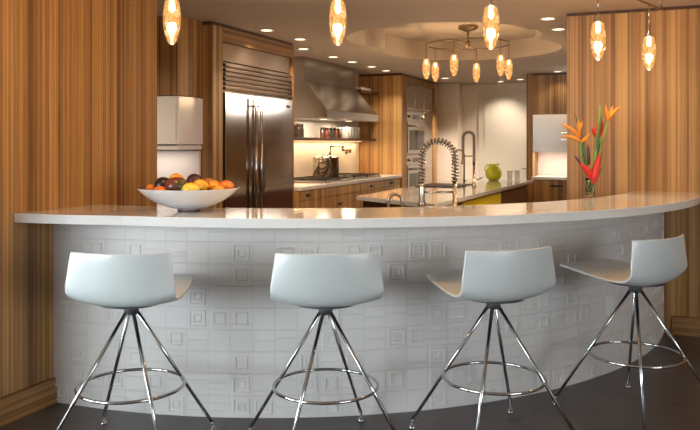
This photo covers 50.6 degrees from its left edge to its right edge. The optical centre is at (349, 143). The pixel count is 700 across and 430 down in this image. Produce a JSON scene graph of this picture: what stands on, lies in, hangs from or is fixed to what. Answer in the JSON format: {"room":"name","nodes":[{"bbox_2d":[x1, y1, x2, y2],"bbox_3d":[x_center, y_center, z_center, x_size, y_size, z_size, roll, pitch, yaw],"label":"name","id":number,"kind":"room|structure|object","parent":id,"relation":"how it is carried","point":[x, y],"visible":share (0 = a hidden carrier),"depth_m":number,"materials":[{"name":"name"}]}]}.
{"room":"kitchen","nodes":[
{"label":"kitchen","id":0,"kind":"room"},
{"bbox_2d":[0,0,156,397],"bbox_3d":[-1.692,0.200,4.110,0.140,2.440,1.810,0,0,22],"label":"wall","id":1,"kind":"structure","parent":0,"point":[78,78],"depth_m":4.07,"materials":[{"name":"brown wood"}]},
{"bbox_2d":[0,377,56,426],"bbox_3d":[-1.785,1.353,3.662,0.028,0.135,0.910,0,0,22],"label":"baseboard","id":2,"kind":"structure","parent":1,"relation":"attached to","point":[14,406],"depth_m":3.87,"materials":[{"name":"brown wood"}]},
{"bbox_2d":[157,150,200,206],"bbox_3d":[-1.941,0.740,6.464,1.485,1.360,0.024,0,0,22],"label":"wall","id":3,"kind":"structure","parent":0,"point":[184,163],"depth_m":6.25,"materials":[{"name":"white paint"}]},
{"bbox_2d":[294,74,358,176],"bbox_3d":[-0.347,0.200,9.975,0.155,2.440,7.340,0,0,22],"label":"wall","id":4,"kind":"structure","parent":0,"point":[304,151],"depth_m":9.74,"materials":[{"name":"beige paint"}]},
{"bbox_2d":[294,137,375,141],"bbox_3d":[-0.368,-0.049,9.367,0.270,0.043,3.300,0,0,22],"label":"wall shelf","id":5,"kind":"object","parent":4,"relation":"attached to","point":[295,138],"visible":0.56,"depth_m":9.46,"materials":[{"name":"brown wood"}]},
{"bbox_2d":[294,123,298,136],"bbox_3d":[-0.638,-0.151,8.581,0.100,0.160,0.098,0,0,22],"label":"storage jar","id":6,"kind":"object","parent":5,"relation":"on","point":[296,126],"visible":0.49,"depth_m":8.54,"materials":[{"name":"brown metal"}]},
{"bbox_2d":[299,124,303,136],"bbox_3d":[-0.589,-0.151,8.701,0.100,0.160,0.098,0,0,22],"label":"storage jar","id":7,"kind":"object","parent":5,"relation":"on","point":[301,126],"visible":0.54,"depth_m":8.66,"materials":[{"name":"silver metal"}]},
{"bbox_2d":[320,127,324,137],"bbox_3d":[-0.345,-0.136,9.293,0.064,0.130,0.063,0,0,22],"label":"spice jar","id":8,"kind":"object","parent":5,"relation":"on","point":[322,129],"visible":1,"depth_m":9.27,"materials":[{"name":"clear glass"}]},
{"bbox_2d":[325,128,328,137],"bbox_3d":[-0.295,-0.136,9.413,0.064,0.130,0.063,0,0,22],"label":"spice jar","id":9,"kind":"object","parent":5,"relation":"on","point":[326,129],"visible":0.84,"depth_m":9.39,"materials":[{"name":"red glass"}]},
{"bbox_2d":[329,128,332,137],"bbox_3d":[-0.246,-0.136,9.533,0.064,0.130,0.063,0,0,22],"label":"spice jar","id":10,"kind":"object","parent":5,"relation":"on","point":[330,129],"visible":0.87,"depth_m":9.51,"materials":[{"name":"grey glass"}]},
{"bbox_2d":[333,128,336,137],"bbox_3d":[-0.196,-0.136,9.653,0.064,0.130,0.063,0,0,22],"label":"spice jar","id":11,"kind":"object","parent":5,"relation":"on","point":[334,129],"visible":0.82,"depth_m":9.63,"materials":[{"name":"red glass"}]},
{"bbox_2d":[337,128,340,137],"bbox_3d":[-0.147,-0.136,9.773,0.064,0.130,0.063,0,0,22],"label":"spice jar","id":12,"kind":"object","parent":5,"relation":"on","point":[338,129],"visible":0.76,"depth_m":9.75,"materials":[{"name":"brown glass"}]},
{"bbox_2d":[294,56,377,121],"bbox_3d":[-0.196,-0.655,9.404,0.560,0.726,1.706,0,0,22],"label":"range hood","id":13,"kind":"object","parent":4,"relation":"attached to","point":[323,90],"visible":0.85,"depth_m":8.94,"materials":[{"name":"metal"}]},
{"bbox_2d":[329,141,350,154],"bbox_3d":[-0.131,0.051,10.038,0.091,0.208,0.947,0,0,15],"label":"pot filler","id":14,"kind":"object","parent":4,"relation":"attached to","point":[330,146],"visible":0.86,"depth_m":10.09,"materials":[{"name":"silver metal"}]},
{"bbox_2d":[356,89,377,94],"bbox_3d":[0.141,-0.728,10.563,0.300,0.035,0.660,0,0,22],"label":"wall shelf","id":15,"kind":"object","parent":4,"relation":"attached to","point":[361,92],"visible":0.51,"depth_m":10.51,"materials":[{"name":"brown wood"}]},
{"bbox_2d":[355,87,370,90],"bbox_3d":[0.137,-0.771,10.554,0.220,0.050,0.400,0,0,22],"label":"platter","id":16,"kind":"object","parent":15,"relation":"on","point":[356,88],"visible":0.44,"depth_m":10.37,"materials":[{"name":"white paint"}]},
{"bbox_2d":[0,333,699,429],"bbox_3d":[0.905,1.470,4.819,11.200,0.100,16.800,0,0,22],"label":"floor","id":17,"kind":"structure","parent":0,"point":[671,395],"depth_m":3.88,"materials":[{"name":"concrete"}]},
{"bbox_2d":[56,252,216,429],"bbox_3d":[-1.003,0.951,3.451,0.616,0.938,0.685,0,0,9],"label":"bar stool","id":18,"kind":"object","parent":17,"relation":"on","point":[128,282],"visible":1,"depth_m":3.25,"materials":[{"name":"white plastic"},{"name":"polished chrome"}]},
{"bbox_2d":[162,21,293,207],"bbox_3d":[-1.157,0.201,6.967,0.650,2.439,1.500,0,0,22],"label":"surround","id":19,"kind":"object","parent":17,"relation":"on","point":[221,43],"visible":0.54,"depth_m":6.26,"materials":[{"name":"brown wood"}]},
{"bbox_2d":[157,16,202,149],"bbox_3d":[-1.593,-0.484,6.142,0.640,1.068,0.352,0,0,22],"label":"upper cabinet","id":20,"kind":"object","parent":19,"relation":"attached to","point":[179,65],"visible":0.62,"depth_m":5.93,"materials":[{"name":"white paint"}]},
{"bbox_2d":[223,62,292,207],"bbox_3d":[-1.087,0.350,7.008,0.688,2.100,1.270,0,0,22],"label":"refrigerator","id":21,"kind":"object","parent":17,"relation":"on","point":[257,109],"visible":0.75,"depth_m":6.77,"materials":[{"name":"metal"}]},
{"bbox_2d":[249,252,395,429],"bbox_3d":[-0.127,0.951,3.455,0.616,0.938,0.702,0,0,-21],"label":"bar stool","id":22,"kind":"object","parent":17,"relation":"on","point":[325,283],"visible":1,"depth_m":3.25,"materials":[{"name":"white plastic"},{"name":"polished chrome"}]},
{"bbox_2d":[294,178,400,207],"bbox_3d":[-0.177,0.958,9.288,0.634,0.925,3.300,0,0,22],"label":"base cabinet","id":23,"kind":"object","parent":17,"relation":"on","point":[343,196],"visible":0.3,"depth_m":8.68,"materials":[{"name":"brown wood"}]},
{"bbox_2d":[294,174,401,190],"bbox_3d":[-0.190,0.470,9.294,0.675,0.040,3.300,0,0,22],"label":"countertop","id":24,"kind":"structure","parent":23,"relation":"on","point":[297,186],"depth_m":8.54,"materials":[{"name":"white stone"}]},
{"bbox_2d":[294,173,380,182],"bbox_3d":[-0.191,0.424,9.245,0.560,0.048,1.850,0,0,22],"label":"rangetop","id":25,"kind":"object","parent":24,"relation":"on","point":[342,176],"visible":0.89,"depth_m":8.77,"materials":[{"name":"metal"}]},
{"bbox_2d":[312,153,338,176],"bbox_3d":[-0.295,0.259,9.045,0.356,0.280,0.329,0,0,-26],"label":"stock pot","id":26,"kind":"object","parent":25,"relation":"on","point":[327,165],"visible":1,"depth_m":8.91,"materials":[{"name":"metal"}]},
{"bbox_2d":[14,191,699,417],"bbox_3d":[0.525,0.890,4.357,4.621,1.060,1.363,0,0,-19],"label":"breakfast bar","id":27,"kind":"object","parent":17,"relation":"on","point":[226,335],"visible":0.73,"depth_m":3.92,"materials":[{"name":"white tile"}]},
{"bbox_2d":[136,186,239,211],"bbox_3d":[-0.860,0.297,3.956,0.544,0.125,0.544,0,0,22],"label":"fruit bowl","id":28,"kind":"object","parent":27,"relation":"on","point":[193,200],"visible":0.89,"depth_m":3.78,"materials":[{"name":"white ceramic"}]},
{"bbox_2d":[145,184,153,189],"bbox_3d":[-1.052,0.246,3.927,0.065,0.064,0.066,0,0,-27],"label":"nectarine","id":29,"kind":"object","parent":28,"relation":"in","point":[150,186],"visible":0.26,"depth_m":3.90,"materials":[{"name":"orange food"}]},
{"bbox_2d":[154,186,166,190],"bbox_3d":[-0.976,0.250,3.818,0.079,0.064,0.064,0,0,2],"label":"nectarine","id":30,"kind":"object","parent":28,"relation":"in","point":[157,187],"visible":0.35,"depth_m":3.80,"materials":[{"name":"orange food"}]},
{"bbox_2d":[154,177,168,187],"bbox_3d":[-0.979,0.222,3.902,0.106,0.090,0.090,0,0,-18],"label":"avocado","id":31,"kind":"object","parent":28,"relation":"in","point":[161,181],"visible":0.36,"depth_m":3.87,"materials":[{"name":"black food"}]},
{"bbox_2d":[169,173,182,178],"bbox_3d":[-0.939,0.202,4.016,0.089,0.080,0.080,0,0,12],"label":"orange","id":32,"kind":"object","parent":28,"relation":"in","point":[175,174],"visible":0.28,"depth_m":4.00,"materials":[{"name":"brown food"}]},
{"bbox_2d":[165,177,188,190],"bbox_3d":[-0.893,0.222,3.842,0.132,0.098,0.098,0,0,-13],"label":"mango","id":33,"kind":"object","parent":28,"relation":"in","point":[174,183],"visible":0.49,"depth_m":3.80,"materials":[{"name":"red food"}]},
{"bbox_2d":[181,183,200,190],"bbox_3d":[-0.816,0.238,3.807,0.102,0.074,0.074,0,0,-3],"label":"mango","id":34,"kind":"object","parent":28,"relation":"in","point":[188,186],"visible":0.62,"depth_m":3.78,"materials":[{"name":"yellow food"}]},
{"bbox_2d":[187,174,202,182],"bbox_3d":[-0.836,0.204,3.995,0.096,0.082,0.082,0,0,22],"label":"plum","id":35,"kind":"object","parent":28,"relation":"in","point":[191,178],"visible":0.41,"depth_m":3.97,"materials":[{"name":"purple food"}]},
{"bbox_2d":[193,179,207,189],"bbox_3d":[-0.789,0.226,3.908,0.097,0.076,0.076,0,0,-38],"label":"mango","id":36,"kind":"object","parent":28,"relation":"in","point":[202,184],"visible":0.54,"depth_m":3.88,"materials":[{"name":"orange food"}]},
{"bbox_2d":[208,180,219,189],"bbox_3d":[-0.719,0.232,3.935,0.077,0.072,0.072,0,0,22],"label":"tangerine","id":37,"kind":"object","parent":28,"relation":"in","point":[211,184],"visible":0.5,"depth_m":3.91,"materials":[{"name":"orange food"}]},
{"bbox_2d":[212,185,223,189],"bbox_3d":[-0.686,0.248,3.875,0.071,0.060,0.060,0,0,-8],"label":"apricot","id":38,"kind":"object","parent":28,"relation":"in","point":[217,187],"visible":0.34,"depth_m":3.86,"materials":[{"name":"orange food"}]},
{"bbox_2d":[220,180,234,188],"bbox_3d":[-0.658,0.232,3.956,0.096,0.072,0.072,0,0,7],"label":"peach","id":39,"kind":"object","parent":28,"relation":"in","point":[226,184],"visible":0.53,"depth_m":3.93,"materials":[{"name":"orange food"}]},
{"bbox_2d":[14,191,699,227],"bbox_3d":[0.525,0.384,4.357,4.621,0.048,1.363,0,0,-19],"label":"countertop","id":40,"kind":"structure","parent":27,"relation":"on","point":[633,203],"depth_m":3.81,"materials":[{"name":"white stone"}]},
{"bbox_2d":[585,178,594,196],"bbox_3d":[1.630,0.297,5.026,0.072,0.125,0.072,0,0,22],"label":"flower vase","id":41,"kind":"object","parent":27,"relation":"on","point":[589,188],"visible":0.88,"depth_m":5.00,"materials":[{"name":"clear glass"}]},
{"bbox_2d":[560,120,589,177],"bbox_3d":[1.526,0.081,5.029,0.201,0.498,0.050,0,0,-3],"label":"flower","id":42,"kind":"object","parent":41,"relation":"on","point":[577,133],"visible":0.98,"depth_m":5.03,"materials":[{"name":"orange plant"}]},
{"bbox_2d":[574,153,602,184],"bbox_3d":[1.608,0.196,4.990,0.208,0.270,0.071,0,0,1],"label":"flower","id":43,"kind":"object","parent":41,"relation":"in","point":[593,175],"visible":1,"depth_m":4.97,"materials":[{"name":"red plant"}]},
{"bbox_2d":[575,114,602,166],"bbox_3d":[1.630,0.058,5.041,0.192,0.545,0.039,0,0,3],"label":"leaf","id":44,"kind":"object","parent":41,"relation":"on","point":[586,159],"visible":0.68,"depth_m":5.04,"materials":[{"name":"green plant"}]},
{"bbox_2d":[591,114,602,170],"bbox_3d":[1.676,0.065,5.054,0.116,0.532,0.046,0,0,-4],"label":"flower","id":45,"kind":"object","parent":41,"relation":"on","point":[594,131],"visible":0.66,"depth_m":5.04,"materials":[{"name":"red plant"}]},
{"bbox_2d":[594,106,601,162],"bbox_3d":[1.660,0.037,5.002,0.077,0.586,0.030,0,0,30],"label":"leaf","id":46,"kind":"object","parent":41,"relation":"on","point":[599,111],"visible":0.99,"depth_m":4.99,"materials":[{"name":"green plant"}]},
{"bbox_2d":[597,105,619,156],"bbox_3d":[1.731,0.034,5.011,0.201,0.593,0.057,0,0,-11],"label":"flower","id":47,"kind":"object","parent":41,"relation":"in","point":[612,112],"visible":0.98,"depth_m":5.00,"materials":[{"name":"orange plant"}]},
{"bbox_2d":[607,295,614,315],"bbox_3d":[1.615,1.006,4.586,0.074,0.118,0.019,0,0,-41],"label":"power outlet","id":48,"kind":"object","parent":27,"relation":"attached to","point":[611,299],"visible":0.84,"depth_m":4.57,"materials":[{"name":"white plastic"}]},
{"bbox_2d":[359,73,436,187],"bbox_3d":[0.802,0.201,11.686,0.667,2.439,1.860,0,0,22],"label":"oven tower","id":49,"kind":"object","parent":17,"relation":"on","point":[398,93],"visible":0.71,"depth_m":10.85,"materials":[{"name":"brown wood"}]},
{"bbox_2d":[407,154,427,186],"bbox_3d":[1.024,0.485,11.335,0.110,0.630,0.920,0,0,22],"label":"wall oven","id":50,"kind":"object","parent":49,"relation":"in","point":[412,160],"visible":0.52,"depth_m":11.17,"materials":[{"name":"metal"}]},
{"bbox_2d":[407,111,427,153],"bbox_3d":[1.024,-0.165,11.335,0.110,0.630,0.920,0,0,22],"label":"wall oven","id":51,"kind":"object","parent":49,"relation":"in","point":[416,126],"visible":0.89,"depth_m":11.26,"materials":[{"name":"metal"}]},
{"bbox_2d":[357,179,532,207],"bbox_3d":[1.180,0.958,8.400,1.100,0.924,4.469,0,0,22],"label":"kitchen island","id":52,"kind":"object","parent":17,"relation":"on","point":[502,191],"visible":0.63,"depth_m":7.97,"materials":[{"name":"grey stone"}]},
{"bbox_2d":[415,183,471,187],"bbox_3d":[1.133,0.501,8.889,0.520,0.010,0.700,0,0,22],"label":"sink","id":53,"kind":"object","parent":52,"relation":"in","point":[442,185],"depth_m":8.73,"materials":[{"name":"silver ceramic"}]},
{"bbox_2d":[452,149,466,184],"bbox_3d":[1.306,0.280,8.809,0.177,0.431,0.044,0,0,2],"label":"tap","id":54,"kind":"object","parent":52,"relation":"on","point":[464,180],"visible":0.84,"depth_m":8.80,"materials":[{"name":"silver metal"}]},
{"bbox_2d":[461,130,481,185],"bbox_3d":[1.450,0.174,8.811,0.259,0.663,0.060,0,0,2],"label":"spring faucet","id":55,"kind":"object","parent":52,"relation":"on","point":[474,179],"visible":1,"depth_m":8.80,"materials":[{"name":"silver metal"}]},
{"bbox_2d":[484,163,501,180],"bbox_3d":[1.963,0.387,10.115,0.223,0.238,0.223,0,0,40],"label":"pitcher","id":56,"kind":"object","parent":52,"relation":"on","point":[493,172],"visible":1,"depth_m":10.04,"materials":[{"name":"green ceramic"}]},
{"bbox_2d":[437,83,461,181],"bbox_3d":[1.443,0.200,12.882,0.970,2.440,0.320,0,0,22],"label":"wall pier","id":57,"kind":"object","parent":17,"relation":"on","point":[449,96],"visible":0.21,"depth_m":12.63,"materials":[{"name":"white paint"}]},
{"bbox_2d":[408,246,574,429],"bbox_3d":[0.674,0.951,3.558,0.616,0.938,0.675,0,0,-22],"label":"bar stool","id":58,"kind":"object","parent":17,"relation":"on","point":[492,278],"visible":1,"depth_m":3.38,"materials":[{"name":"white plastic"},{"name":"polished chrome"}]},
{"bbox_2d":[526,74,537,202],"bbox_3d":[2.742,0.202,11.103,0.088,2.436,0.620,0,0,22],"label":"pantry panel","id":59,"kind":"object","parent":17,"relation":"on","point":[531,157],"visible":0.5,"depth_m":10.82,"materials":[{"name":"brown wood"}]},
{"bbox_2d":[532,180,566,201],"bbox_3d":[2.994,0.971,10.853,0.555,0.898,0.611,0,0,22],"label":"base cabinet","id":60,"kind":"object","parent":17,"relation":"on","point":[542,190],"visible":0.25,"depth_m":10.61,"materials":[{"name":"brown wood"}]},
{"bbox_2d":[532,175,566,179],"bbox_3d":[2.998,0.500,10.866,0.558,0.040,0.618,0,0,22],"label":"countertop","id":61,"kind":"structure","parent":60,"relation":"on","point":[537,177],"depth_m":10.65,"materials":[{"name":"white stone"}]},
{"bbox_2d":[552,234,699,429],"bbox_3d":[1.495,0.951,3.950,0.616,0.938,0.687,0,0,-30],"label":"bar stool","id":62,"kind":"object","parent":17,"relation":"on","point":[654,263],"visible":1,"depth_m":3.81,"materials":[{"name":"white plastic"},{"name":"polished chrome"}]},
{"bbox_3d":[0.414,0.963,4.772,2.329,0.914,2.060,0,0,22],"label":"countertop","id":63,"kind":"structure","parent":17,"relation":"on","visible":0},
{"bbox_2d":[387,193,403,206],"bbox_3d":[0.303,0.410,4.751,0.137,0.191,0.044,0,0,0],"label":"tap","id":64,"kind":"object","parent":63,"relation":"on","point":[391,195],"visible":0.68,"depth_m":4.74,"materials":[{"name":"silver metal"}]},
{"bbox_2d":[418,138,458,206],"bbox_3d":[0.606,0.234,4.750,0.341,0.543,0.060,0,0,0],"label":"spring faucet","id":65,"kind":"object","parent":63,"relation":"on","point":[421,203],"visible":0.91,"depth_m":4.74,"materials":[{"name":"silver metal"}]},
{"bbox_2d":[157,0,699,84],"bbox_3d":[0.905,-1.130,4.819,11.200,0.220,16.800,0,0,22],"label":"ceiling","id":66,"kind":"structure","parent":0,"point":[393,35],"depth_m":6.68,"materials":[{"name":"paint"}]},
{"bbox_2d":[259,29,273,31],"bbox_3d":[-0.750,-1.016,6.651,0.134,0.007,0.134,0,0,22],"label":"recessed light","id":67,"kind":"object","parent":66,"relation":"in","point":[262,30],"visible":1,"depth_m":6.65,"materials":[{"name":"white paint"}]},
{"bbox_2d":[293,38,306,40],"bbox_3d":[-0.488,-1.016,7.223,0.134,0.007,0.134,0,0,22],"label":"recessed light","id":68,"kind":"object","parent":66,"relation":"in","point":[297,39],"visible":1,"depth_m":7.23,"materials":[{"name":"beige"}]},
{"bbox_2d":[422,24,512,82],"bbox_3d":[1.244,-0.957,7.800,0.899,0.564,0.964,0,0,22],"label":"ring chandelier","id":69,"kind":"object","parent":66,"relation":"hanging from","point":[501,64],"visible":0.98,"depth_m":7.77,"materials":[{"name":"orange glass"}]},
{"bbox_2d":[540,17,555,20],"bbox_3d":[1.616,-1.016,6.038,0.134,0.007,0.134,0,0,22],"label":"recessed light","id":70,"kind":"object","parent":66,"relation":"in","point":[544,18],"visible":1,"depth_m":6.01,"materials":[{"name":"beige"}]},
{"bbox_2d":[551,28,565,30],"bbox_3d":[1.858,-1.016,6.592,0.134,0.007,0.134,0,0,22],"label":"recessed light","id":71,"kind":"object","parent":66,"relation":"in","point":[553,29],"visible":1,"depth_m":6.60,"materials":[{"name":"beige"}]},
{"bbox_2d":[636,0,662,10],"bbox_3d":[0.600,-0.944,3.922,3.456,0.151,0.606,0,0,-24],"label":"rail","id":72,"kind":"object","parent":66,"relation":"attached to","point":[641,1],"visible":1,"depth_m":4.72,"materials":[{"name":"brown metal"}]},
{"bbox_2d":[163,0,180,44],"bbox_3d":[-0.832,-0.670,3.458,0.083,0.420,0.083,0,0,22],"label":"pendant light","id":73,"kind":"object","parent":72,"relation":"hanging from","point":[171,9],"visible":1,"depth_m":3.43,"materials":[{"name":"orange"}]},
{"bbox_2d":[329,0,346,45],"bbox_3d":[-0.057,-0.670,3.493,0.083,0.420,0.083,0,0,22],"label":"pendant light","id":74,"kind":"object","parent":72,"relation":"hanging from","point":[337,14],"visible":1,"depth_m":3.46,"materials":[{"name":"brown glass"}]},
{"bbox_2d":[482,0,499,49],"bbox_3d":[0.694,-0.670,3.641,0.083,0.420,0.083,0,0,22],"label":"pendant light","id":75,"kind":"object","parent":72,"relation":"hanging from","point":[490,23],"visible":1,"depth_m":3.61,"materials":[{"name":"brown glass"}]},
{"bbox_2d":[590,0,605,60],"bbox_3d":[1.381,-0.670,4.120,0.083,0.420,0.083,0,0,22],"label":"pendant light","id":76,"kind":"object","parent":72,"relation":"hanging from","point":[598,32],"visible":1,"depth_m":4.09,"materials":[{"name":"brown glass"}]},
{"bbox_2d":[642,29,655,70],"bbox_3d":[1.892,-0.670,4.681,0.083,0.420,0.083,0,0,22],"label":"pendant light","id":77,"kind":"object","parent":72,"relation":"hanging from","point":[649,45],"visible":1,"depth_m":4.65,"materials":[{"name":"brown glass"}]},
{"bbox_2d":[462,83,525,178],"bbox_3d":[5.021,0.200,11.656,8.800,2.440,0.140,0,0,22],"label":"wall","id":78,"kind":"structure","parent":0,"point":[470,93],"depth_m":12.78,"materials":[{"name":"white paint"}]},
{"bbox_2d":[479,90,525,178],"bbox_3d":[2.693,0.260,12.518,1.040,2.320,0.040,0,0,22],"label":"trim","id":79,"kind":"structure","parent":78,"relation":"attached to","point":[482,94],"depth_m":12.68,"materials":[{"name":"white paint"}]},
{"bbox_2d":[484,96,525,179],"bbox_3d":[2.678,0.305,12.479,0.840,2.210,0.114,0,0,22],"label":"door","id":80,"kind":"structure","parent":78,"relation":"in","point":[504,116],"depth_m":12.50,"materials":[{"name":"white paint"}]},
{"bbox_2d":[538,152,566,175],"bbox_3d":[3.139,0.771,11.210,0.560,1.298,0.120,0,0,22],"label":"wall","id":81,"kind":"structure","parent":0,"point":[549,163],"depth_m":11.18,"materials":[{"name":"white paint"}]},
{"bbox_2d":[533,114,566,151],"bbox_3d":[3.033,-0.150,10.955,0.560,0.540,0.632,0,0,22],"label":"upper cabinet","id":82,"kind":"object","parent":81,"relation":"attached to","point":[547,129],"visible":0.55,"depth_m":10.69,"materials":[{"name":"white paint"}]},
{"bbox_2d":[567,8,699,332],"bbox_3d":[4.109,0.200,4.904,5.140,2.440,0.140,0,0,22],"label":"wall","id":83,"kind":"structure","parent":0,"point":[651,142],"depth_m":5.59,"materials":[{"name":"brown wood"}]},
{"bbox_2d":[567,5,699,16],"bbox_3d":[4.080,-1.009,4.834,5.140,0.022,0.012,0,0,22],"label":"trim","id":84,"kind":"structure","parent":83,"relation":"attached to","point":[691,6],"depth_m":5.62,"materials":[{"name":"brown wood"}]},
{"bbox_2d":[672,315,699,336],"bbox_3d":[4.428,1.353,4.682,4.380,0.135,0.028,0,0,22],"label":"baseboard","id":85,"kind":"structure","parent":83,"relation":"attached to","point":[681,325],"depth_m":5.47,"materials":[{"name":"brown wood"}]},
{"bbox_3d":[5.793,0.200,9.575,5.585,2.440,0.120,0,0,22],"label":"wall","id":86,"kind":"structure","parent":0,"visible":0},
{"bbox_2d":[532,72,566,114],"bbox_3d":[3.036,-0.722,10.960,0.560,0.593,0.620,0,0,22],"label":"bulkhead","id":87,"kind":"object","parent":86,"relation":"attached to","point":[549,90],"visible":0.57,"depth_m":10.69,"materials":[{"name":"brown wood"}]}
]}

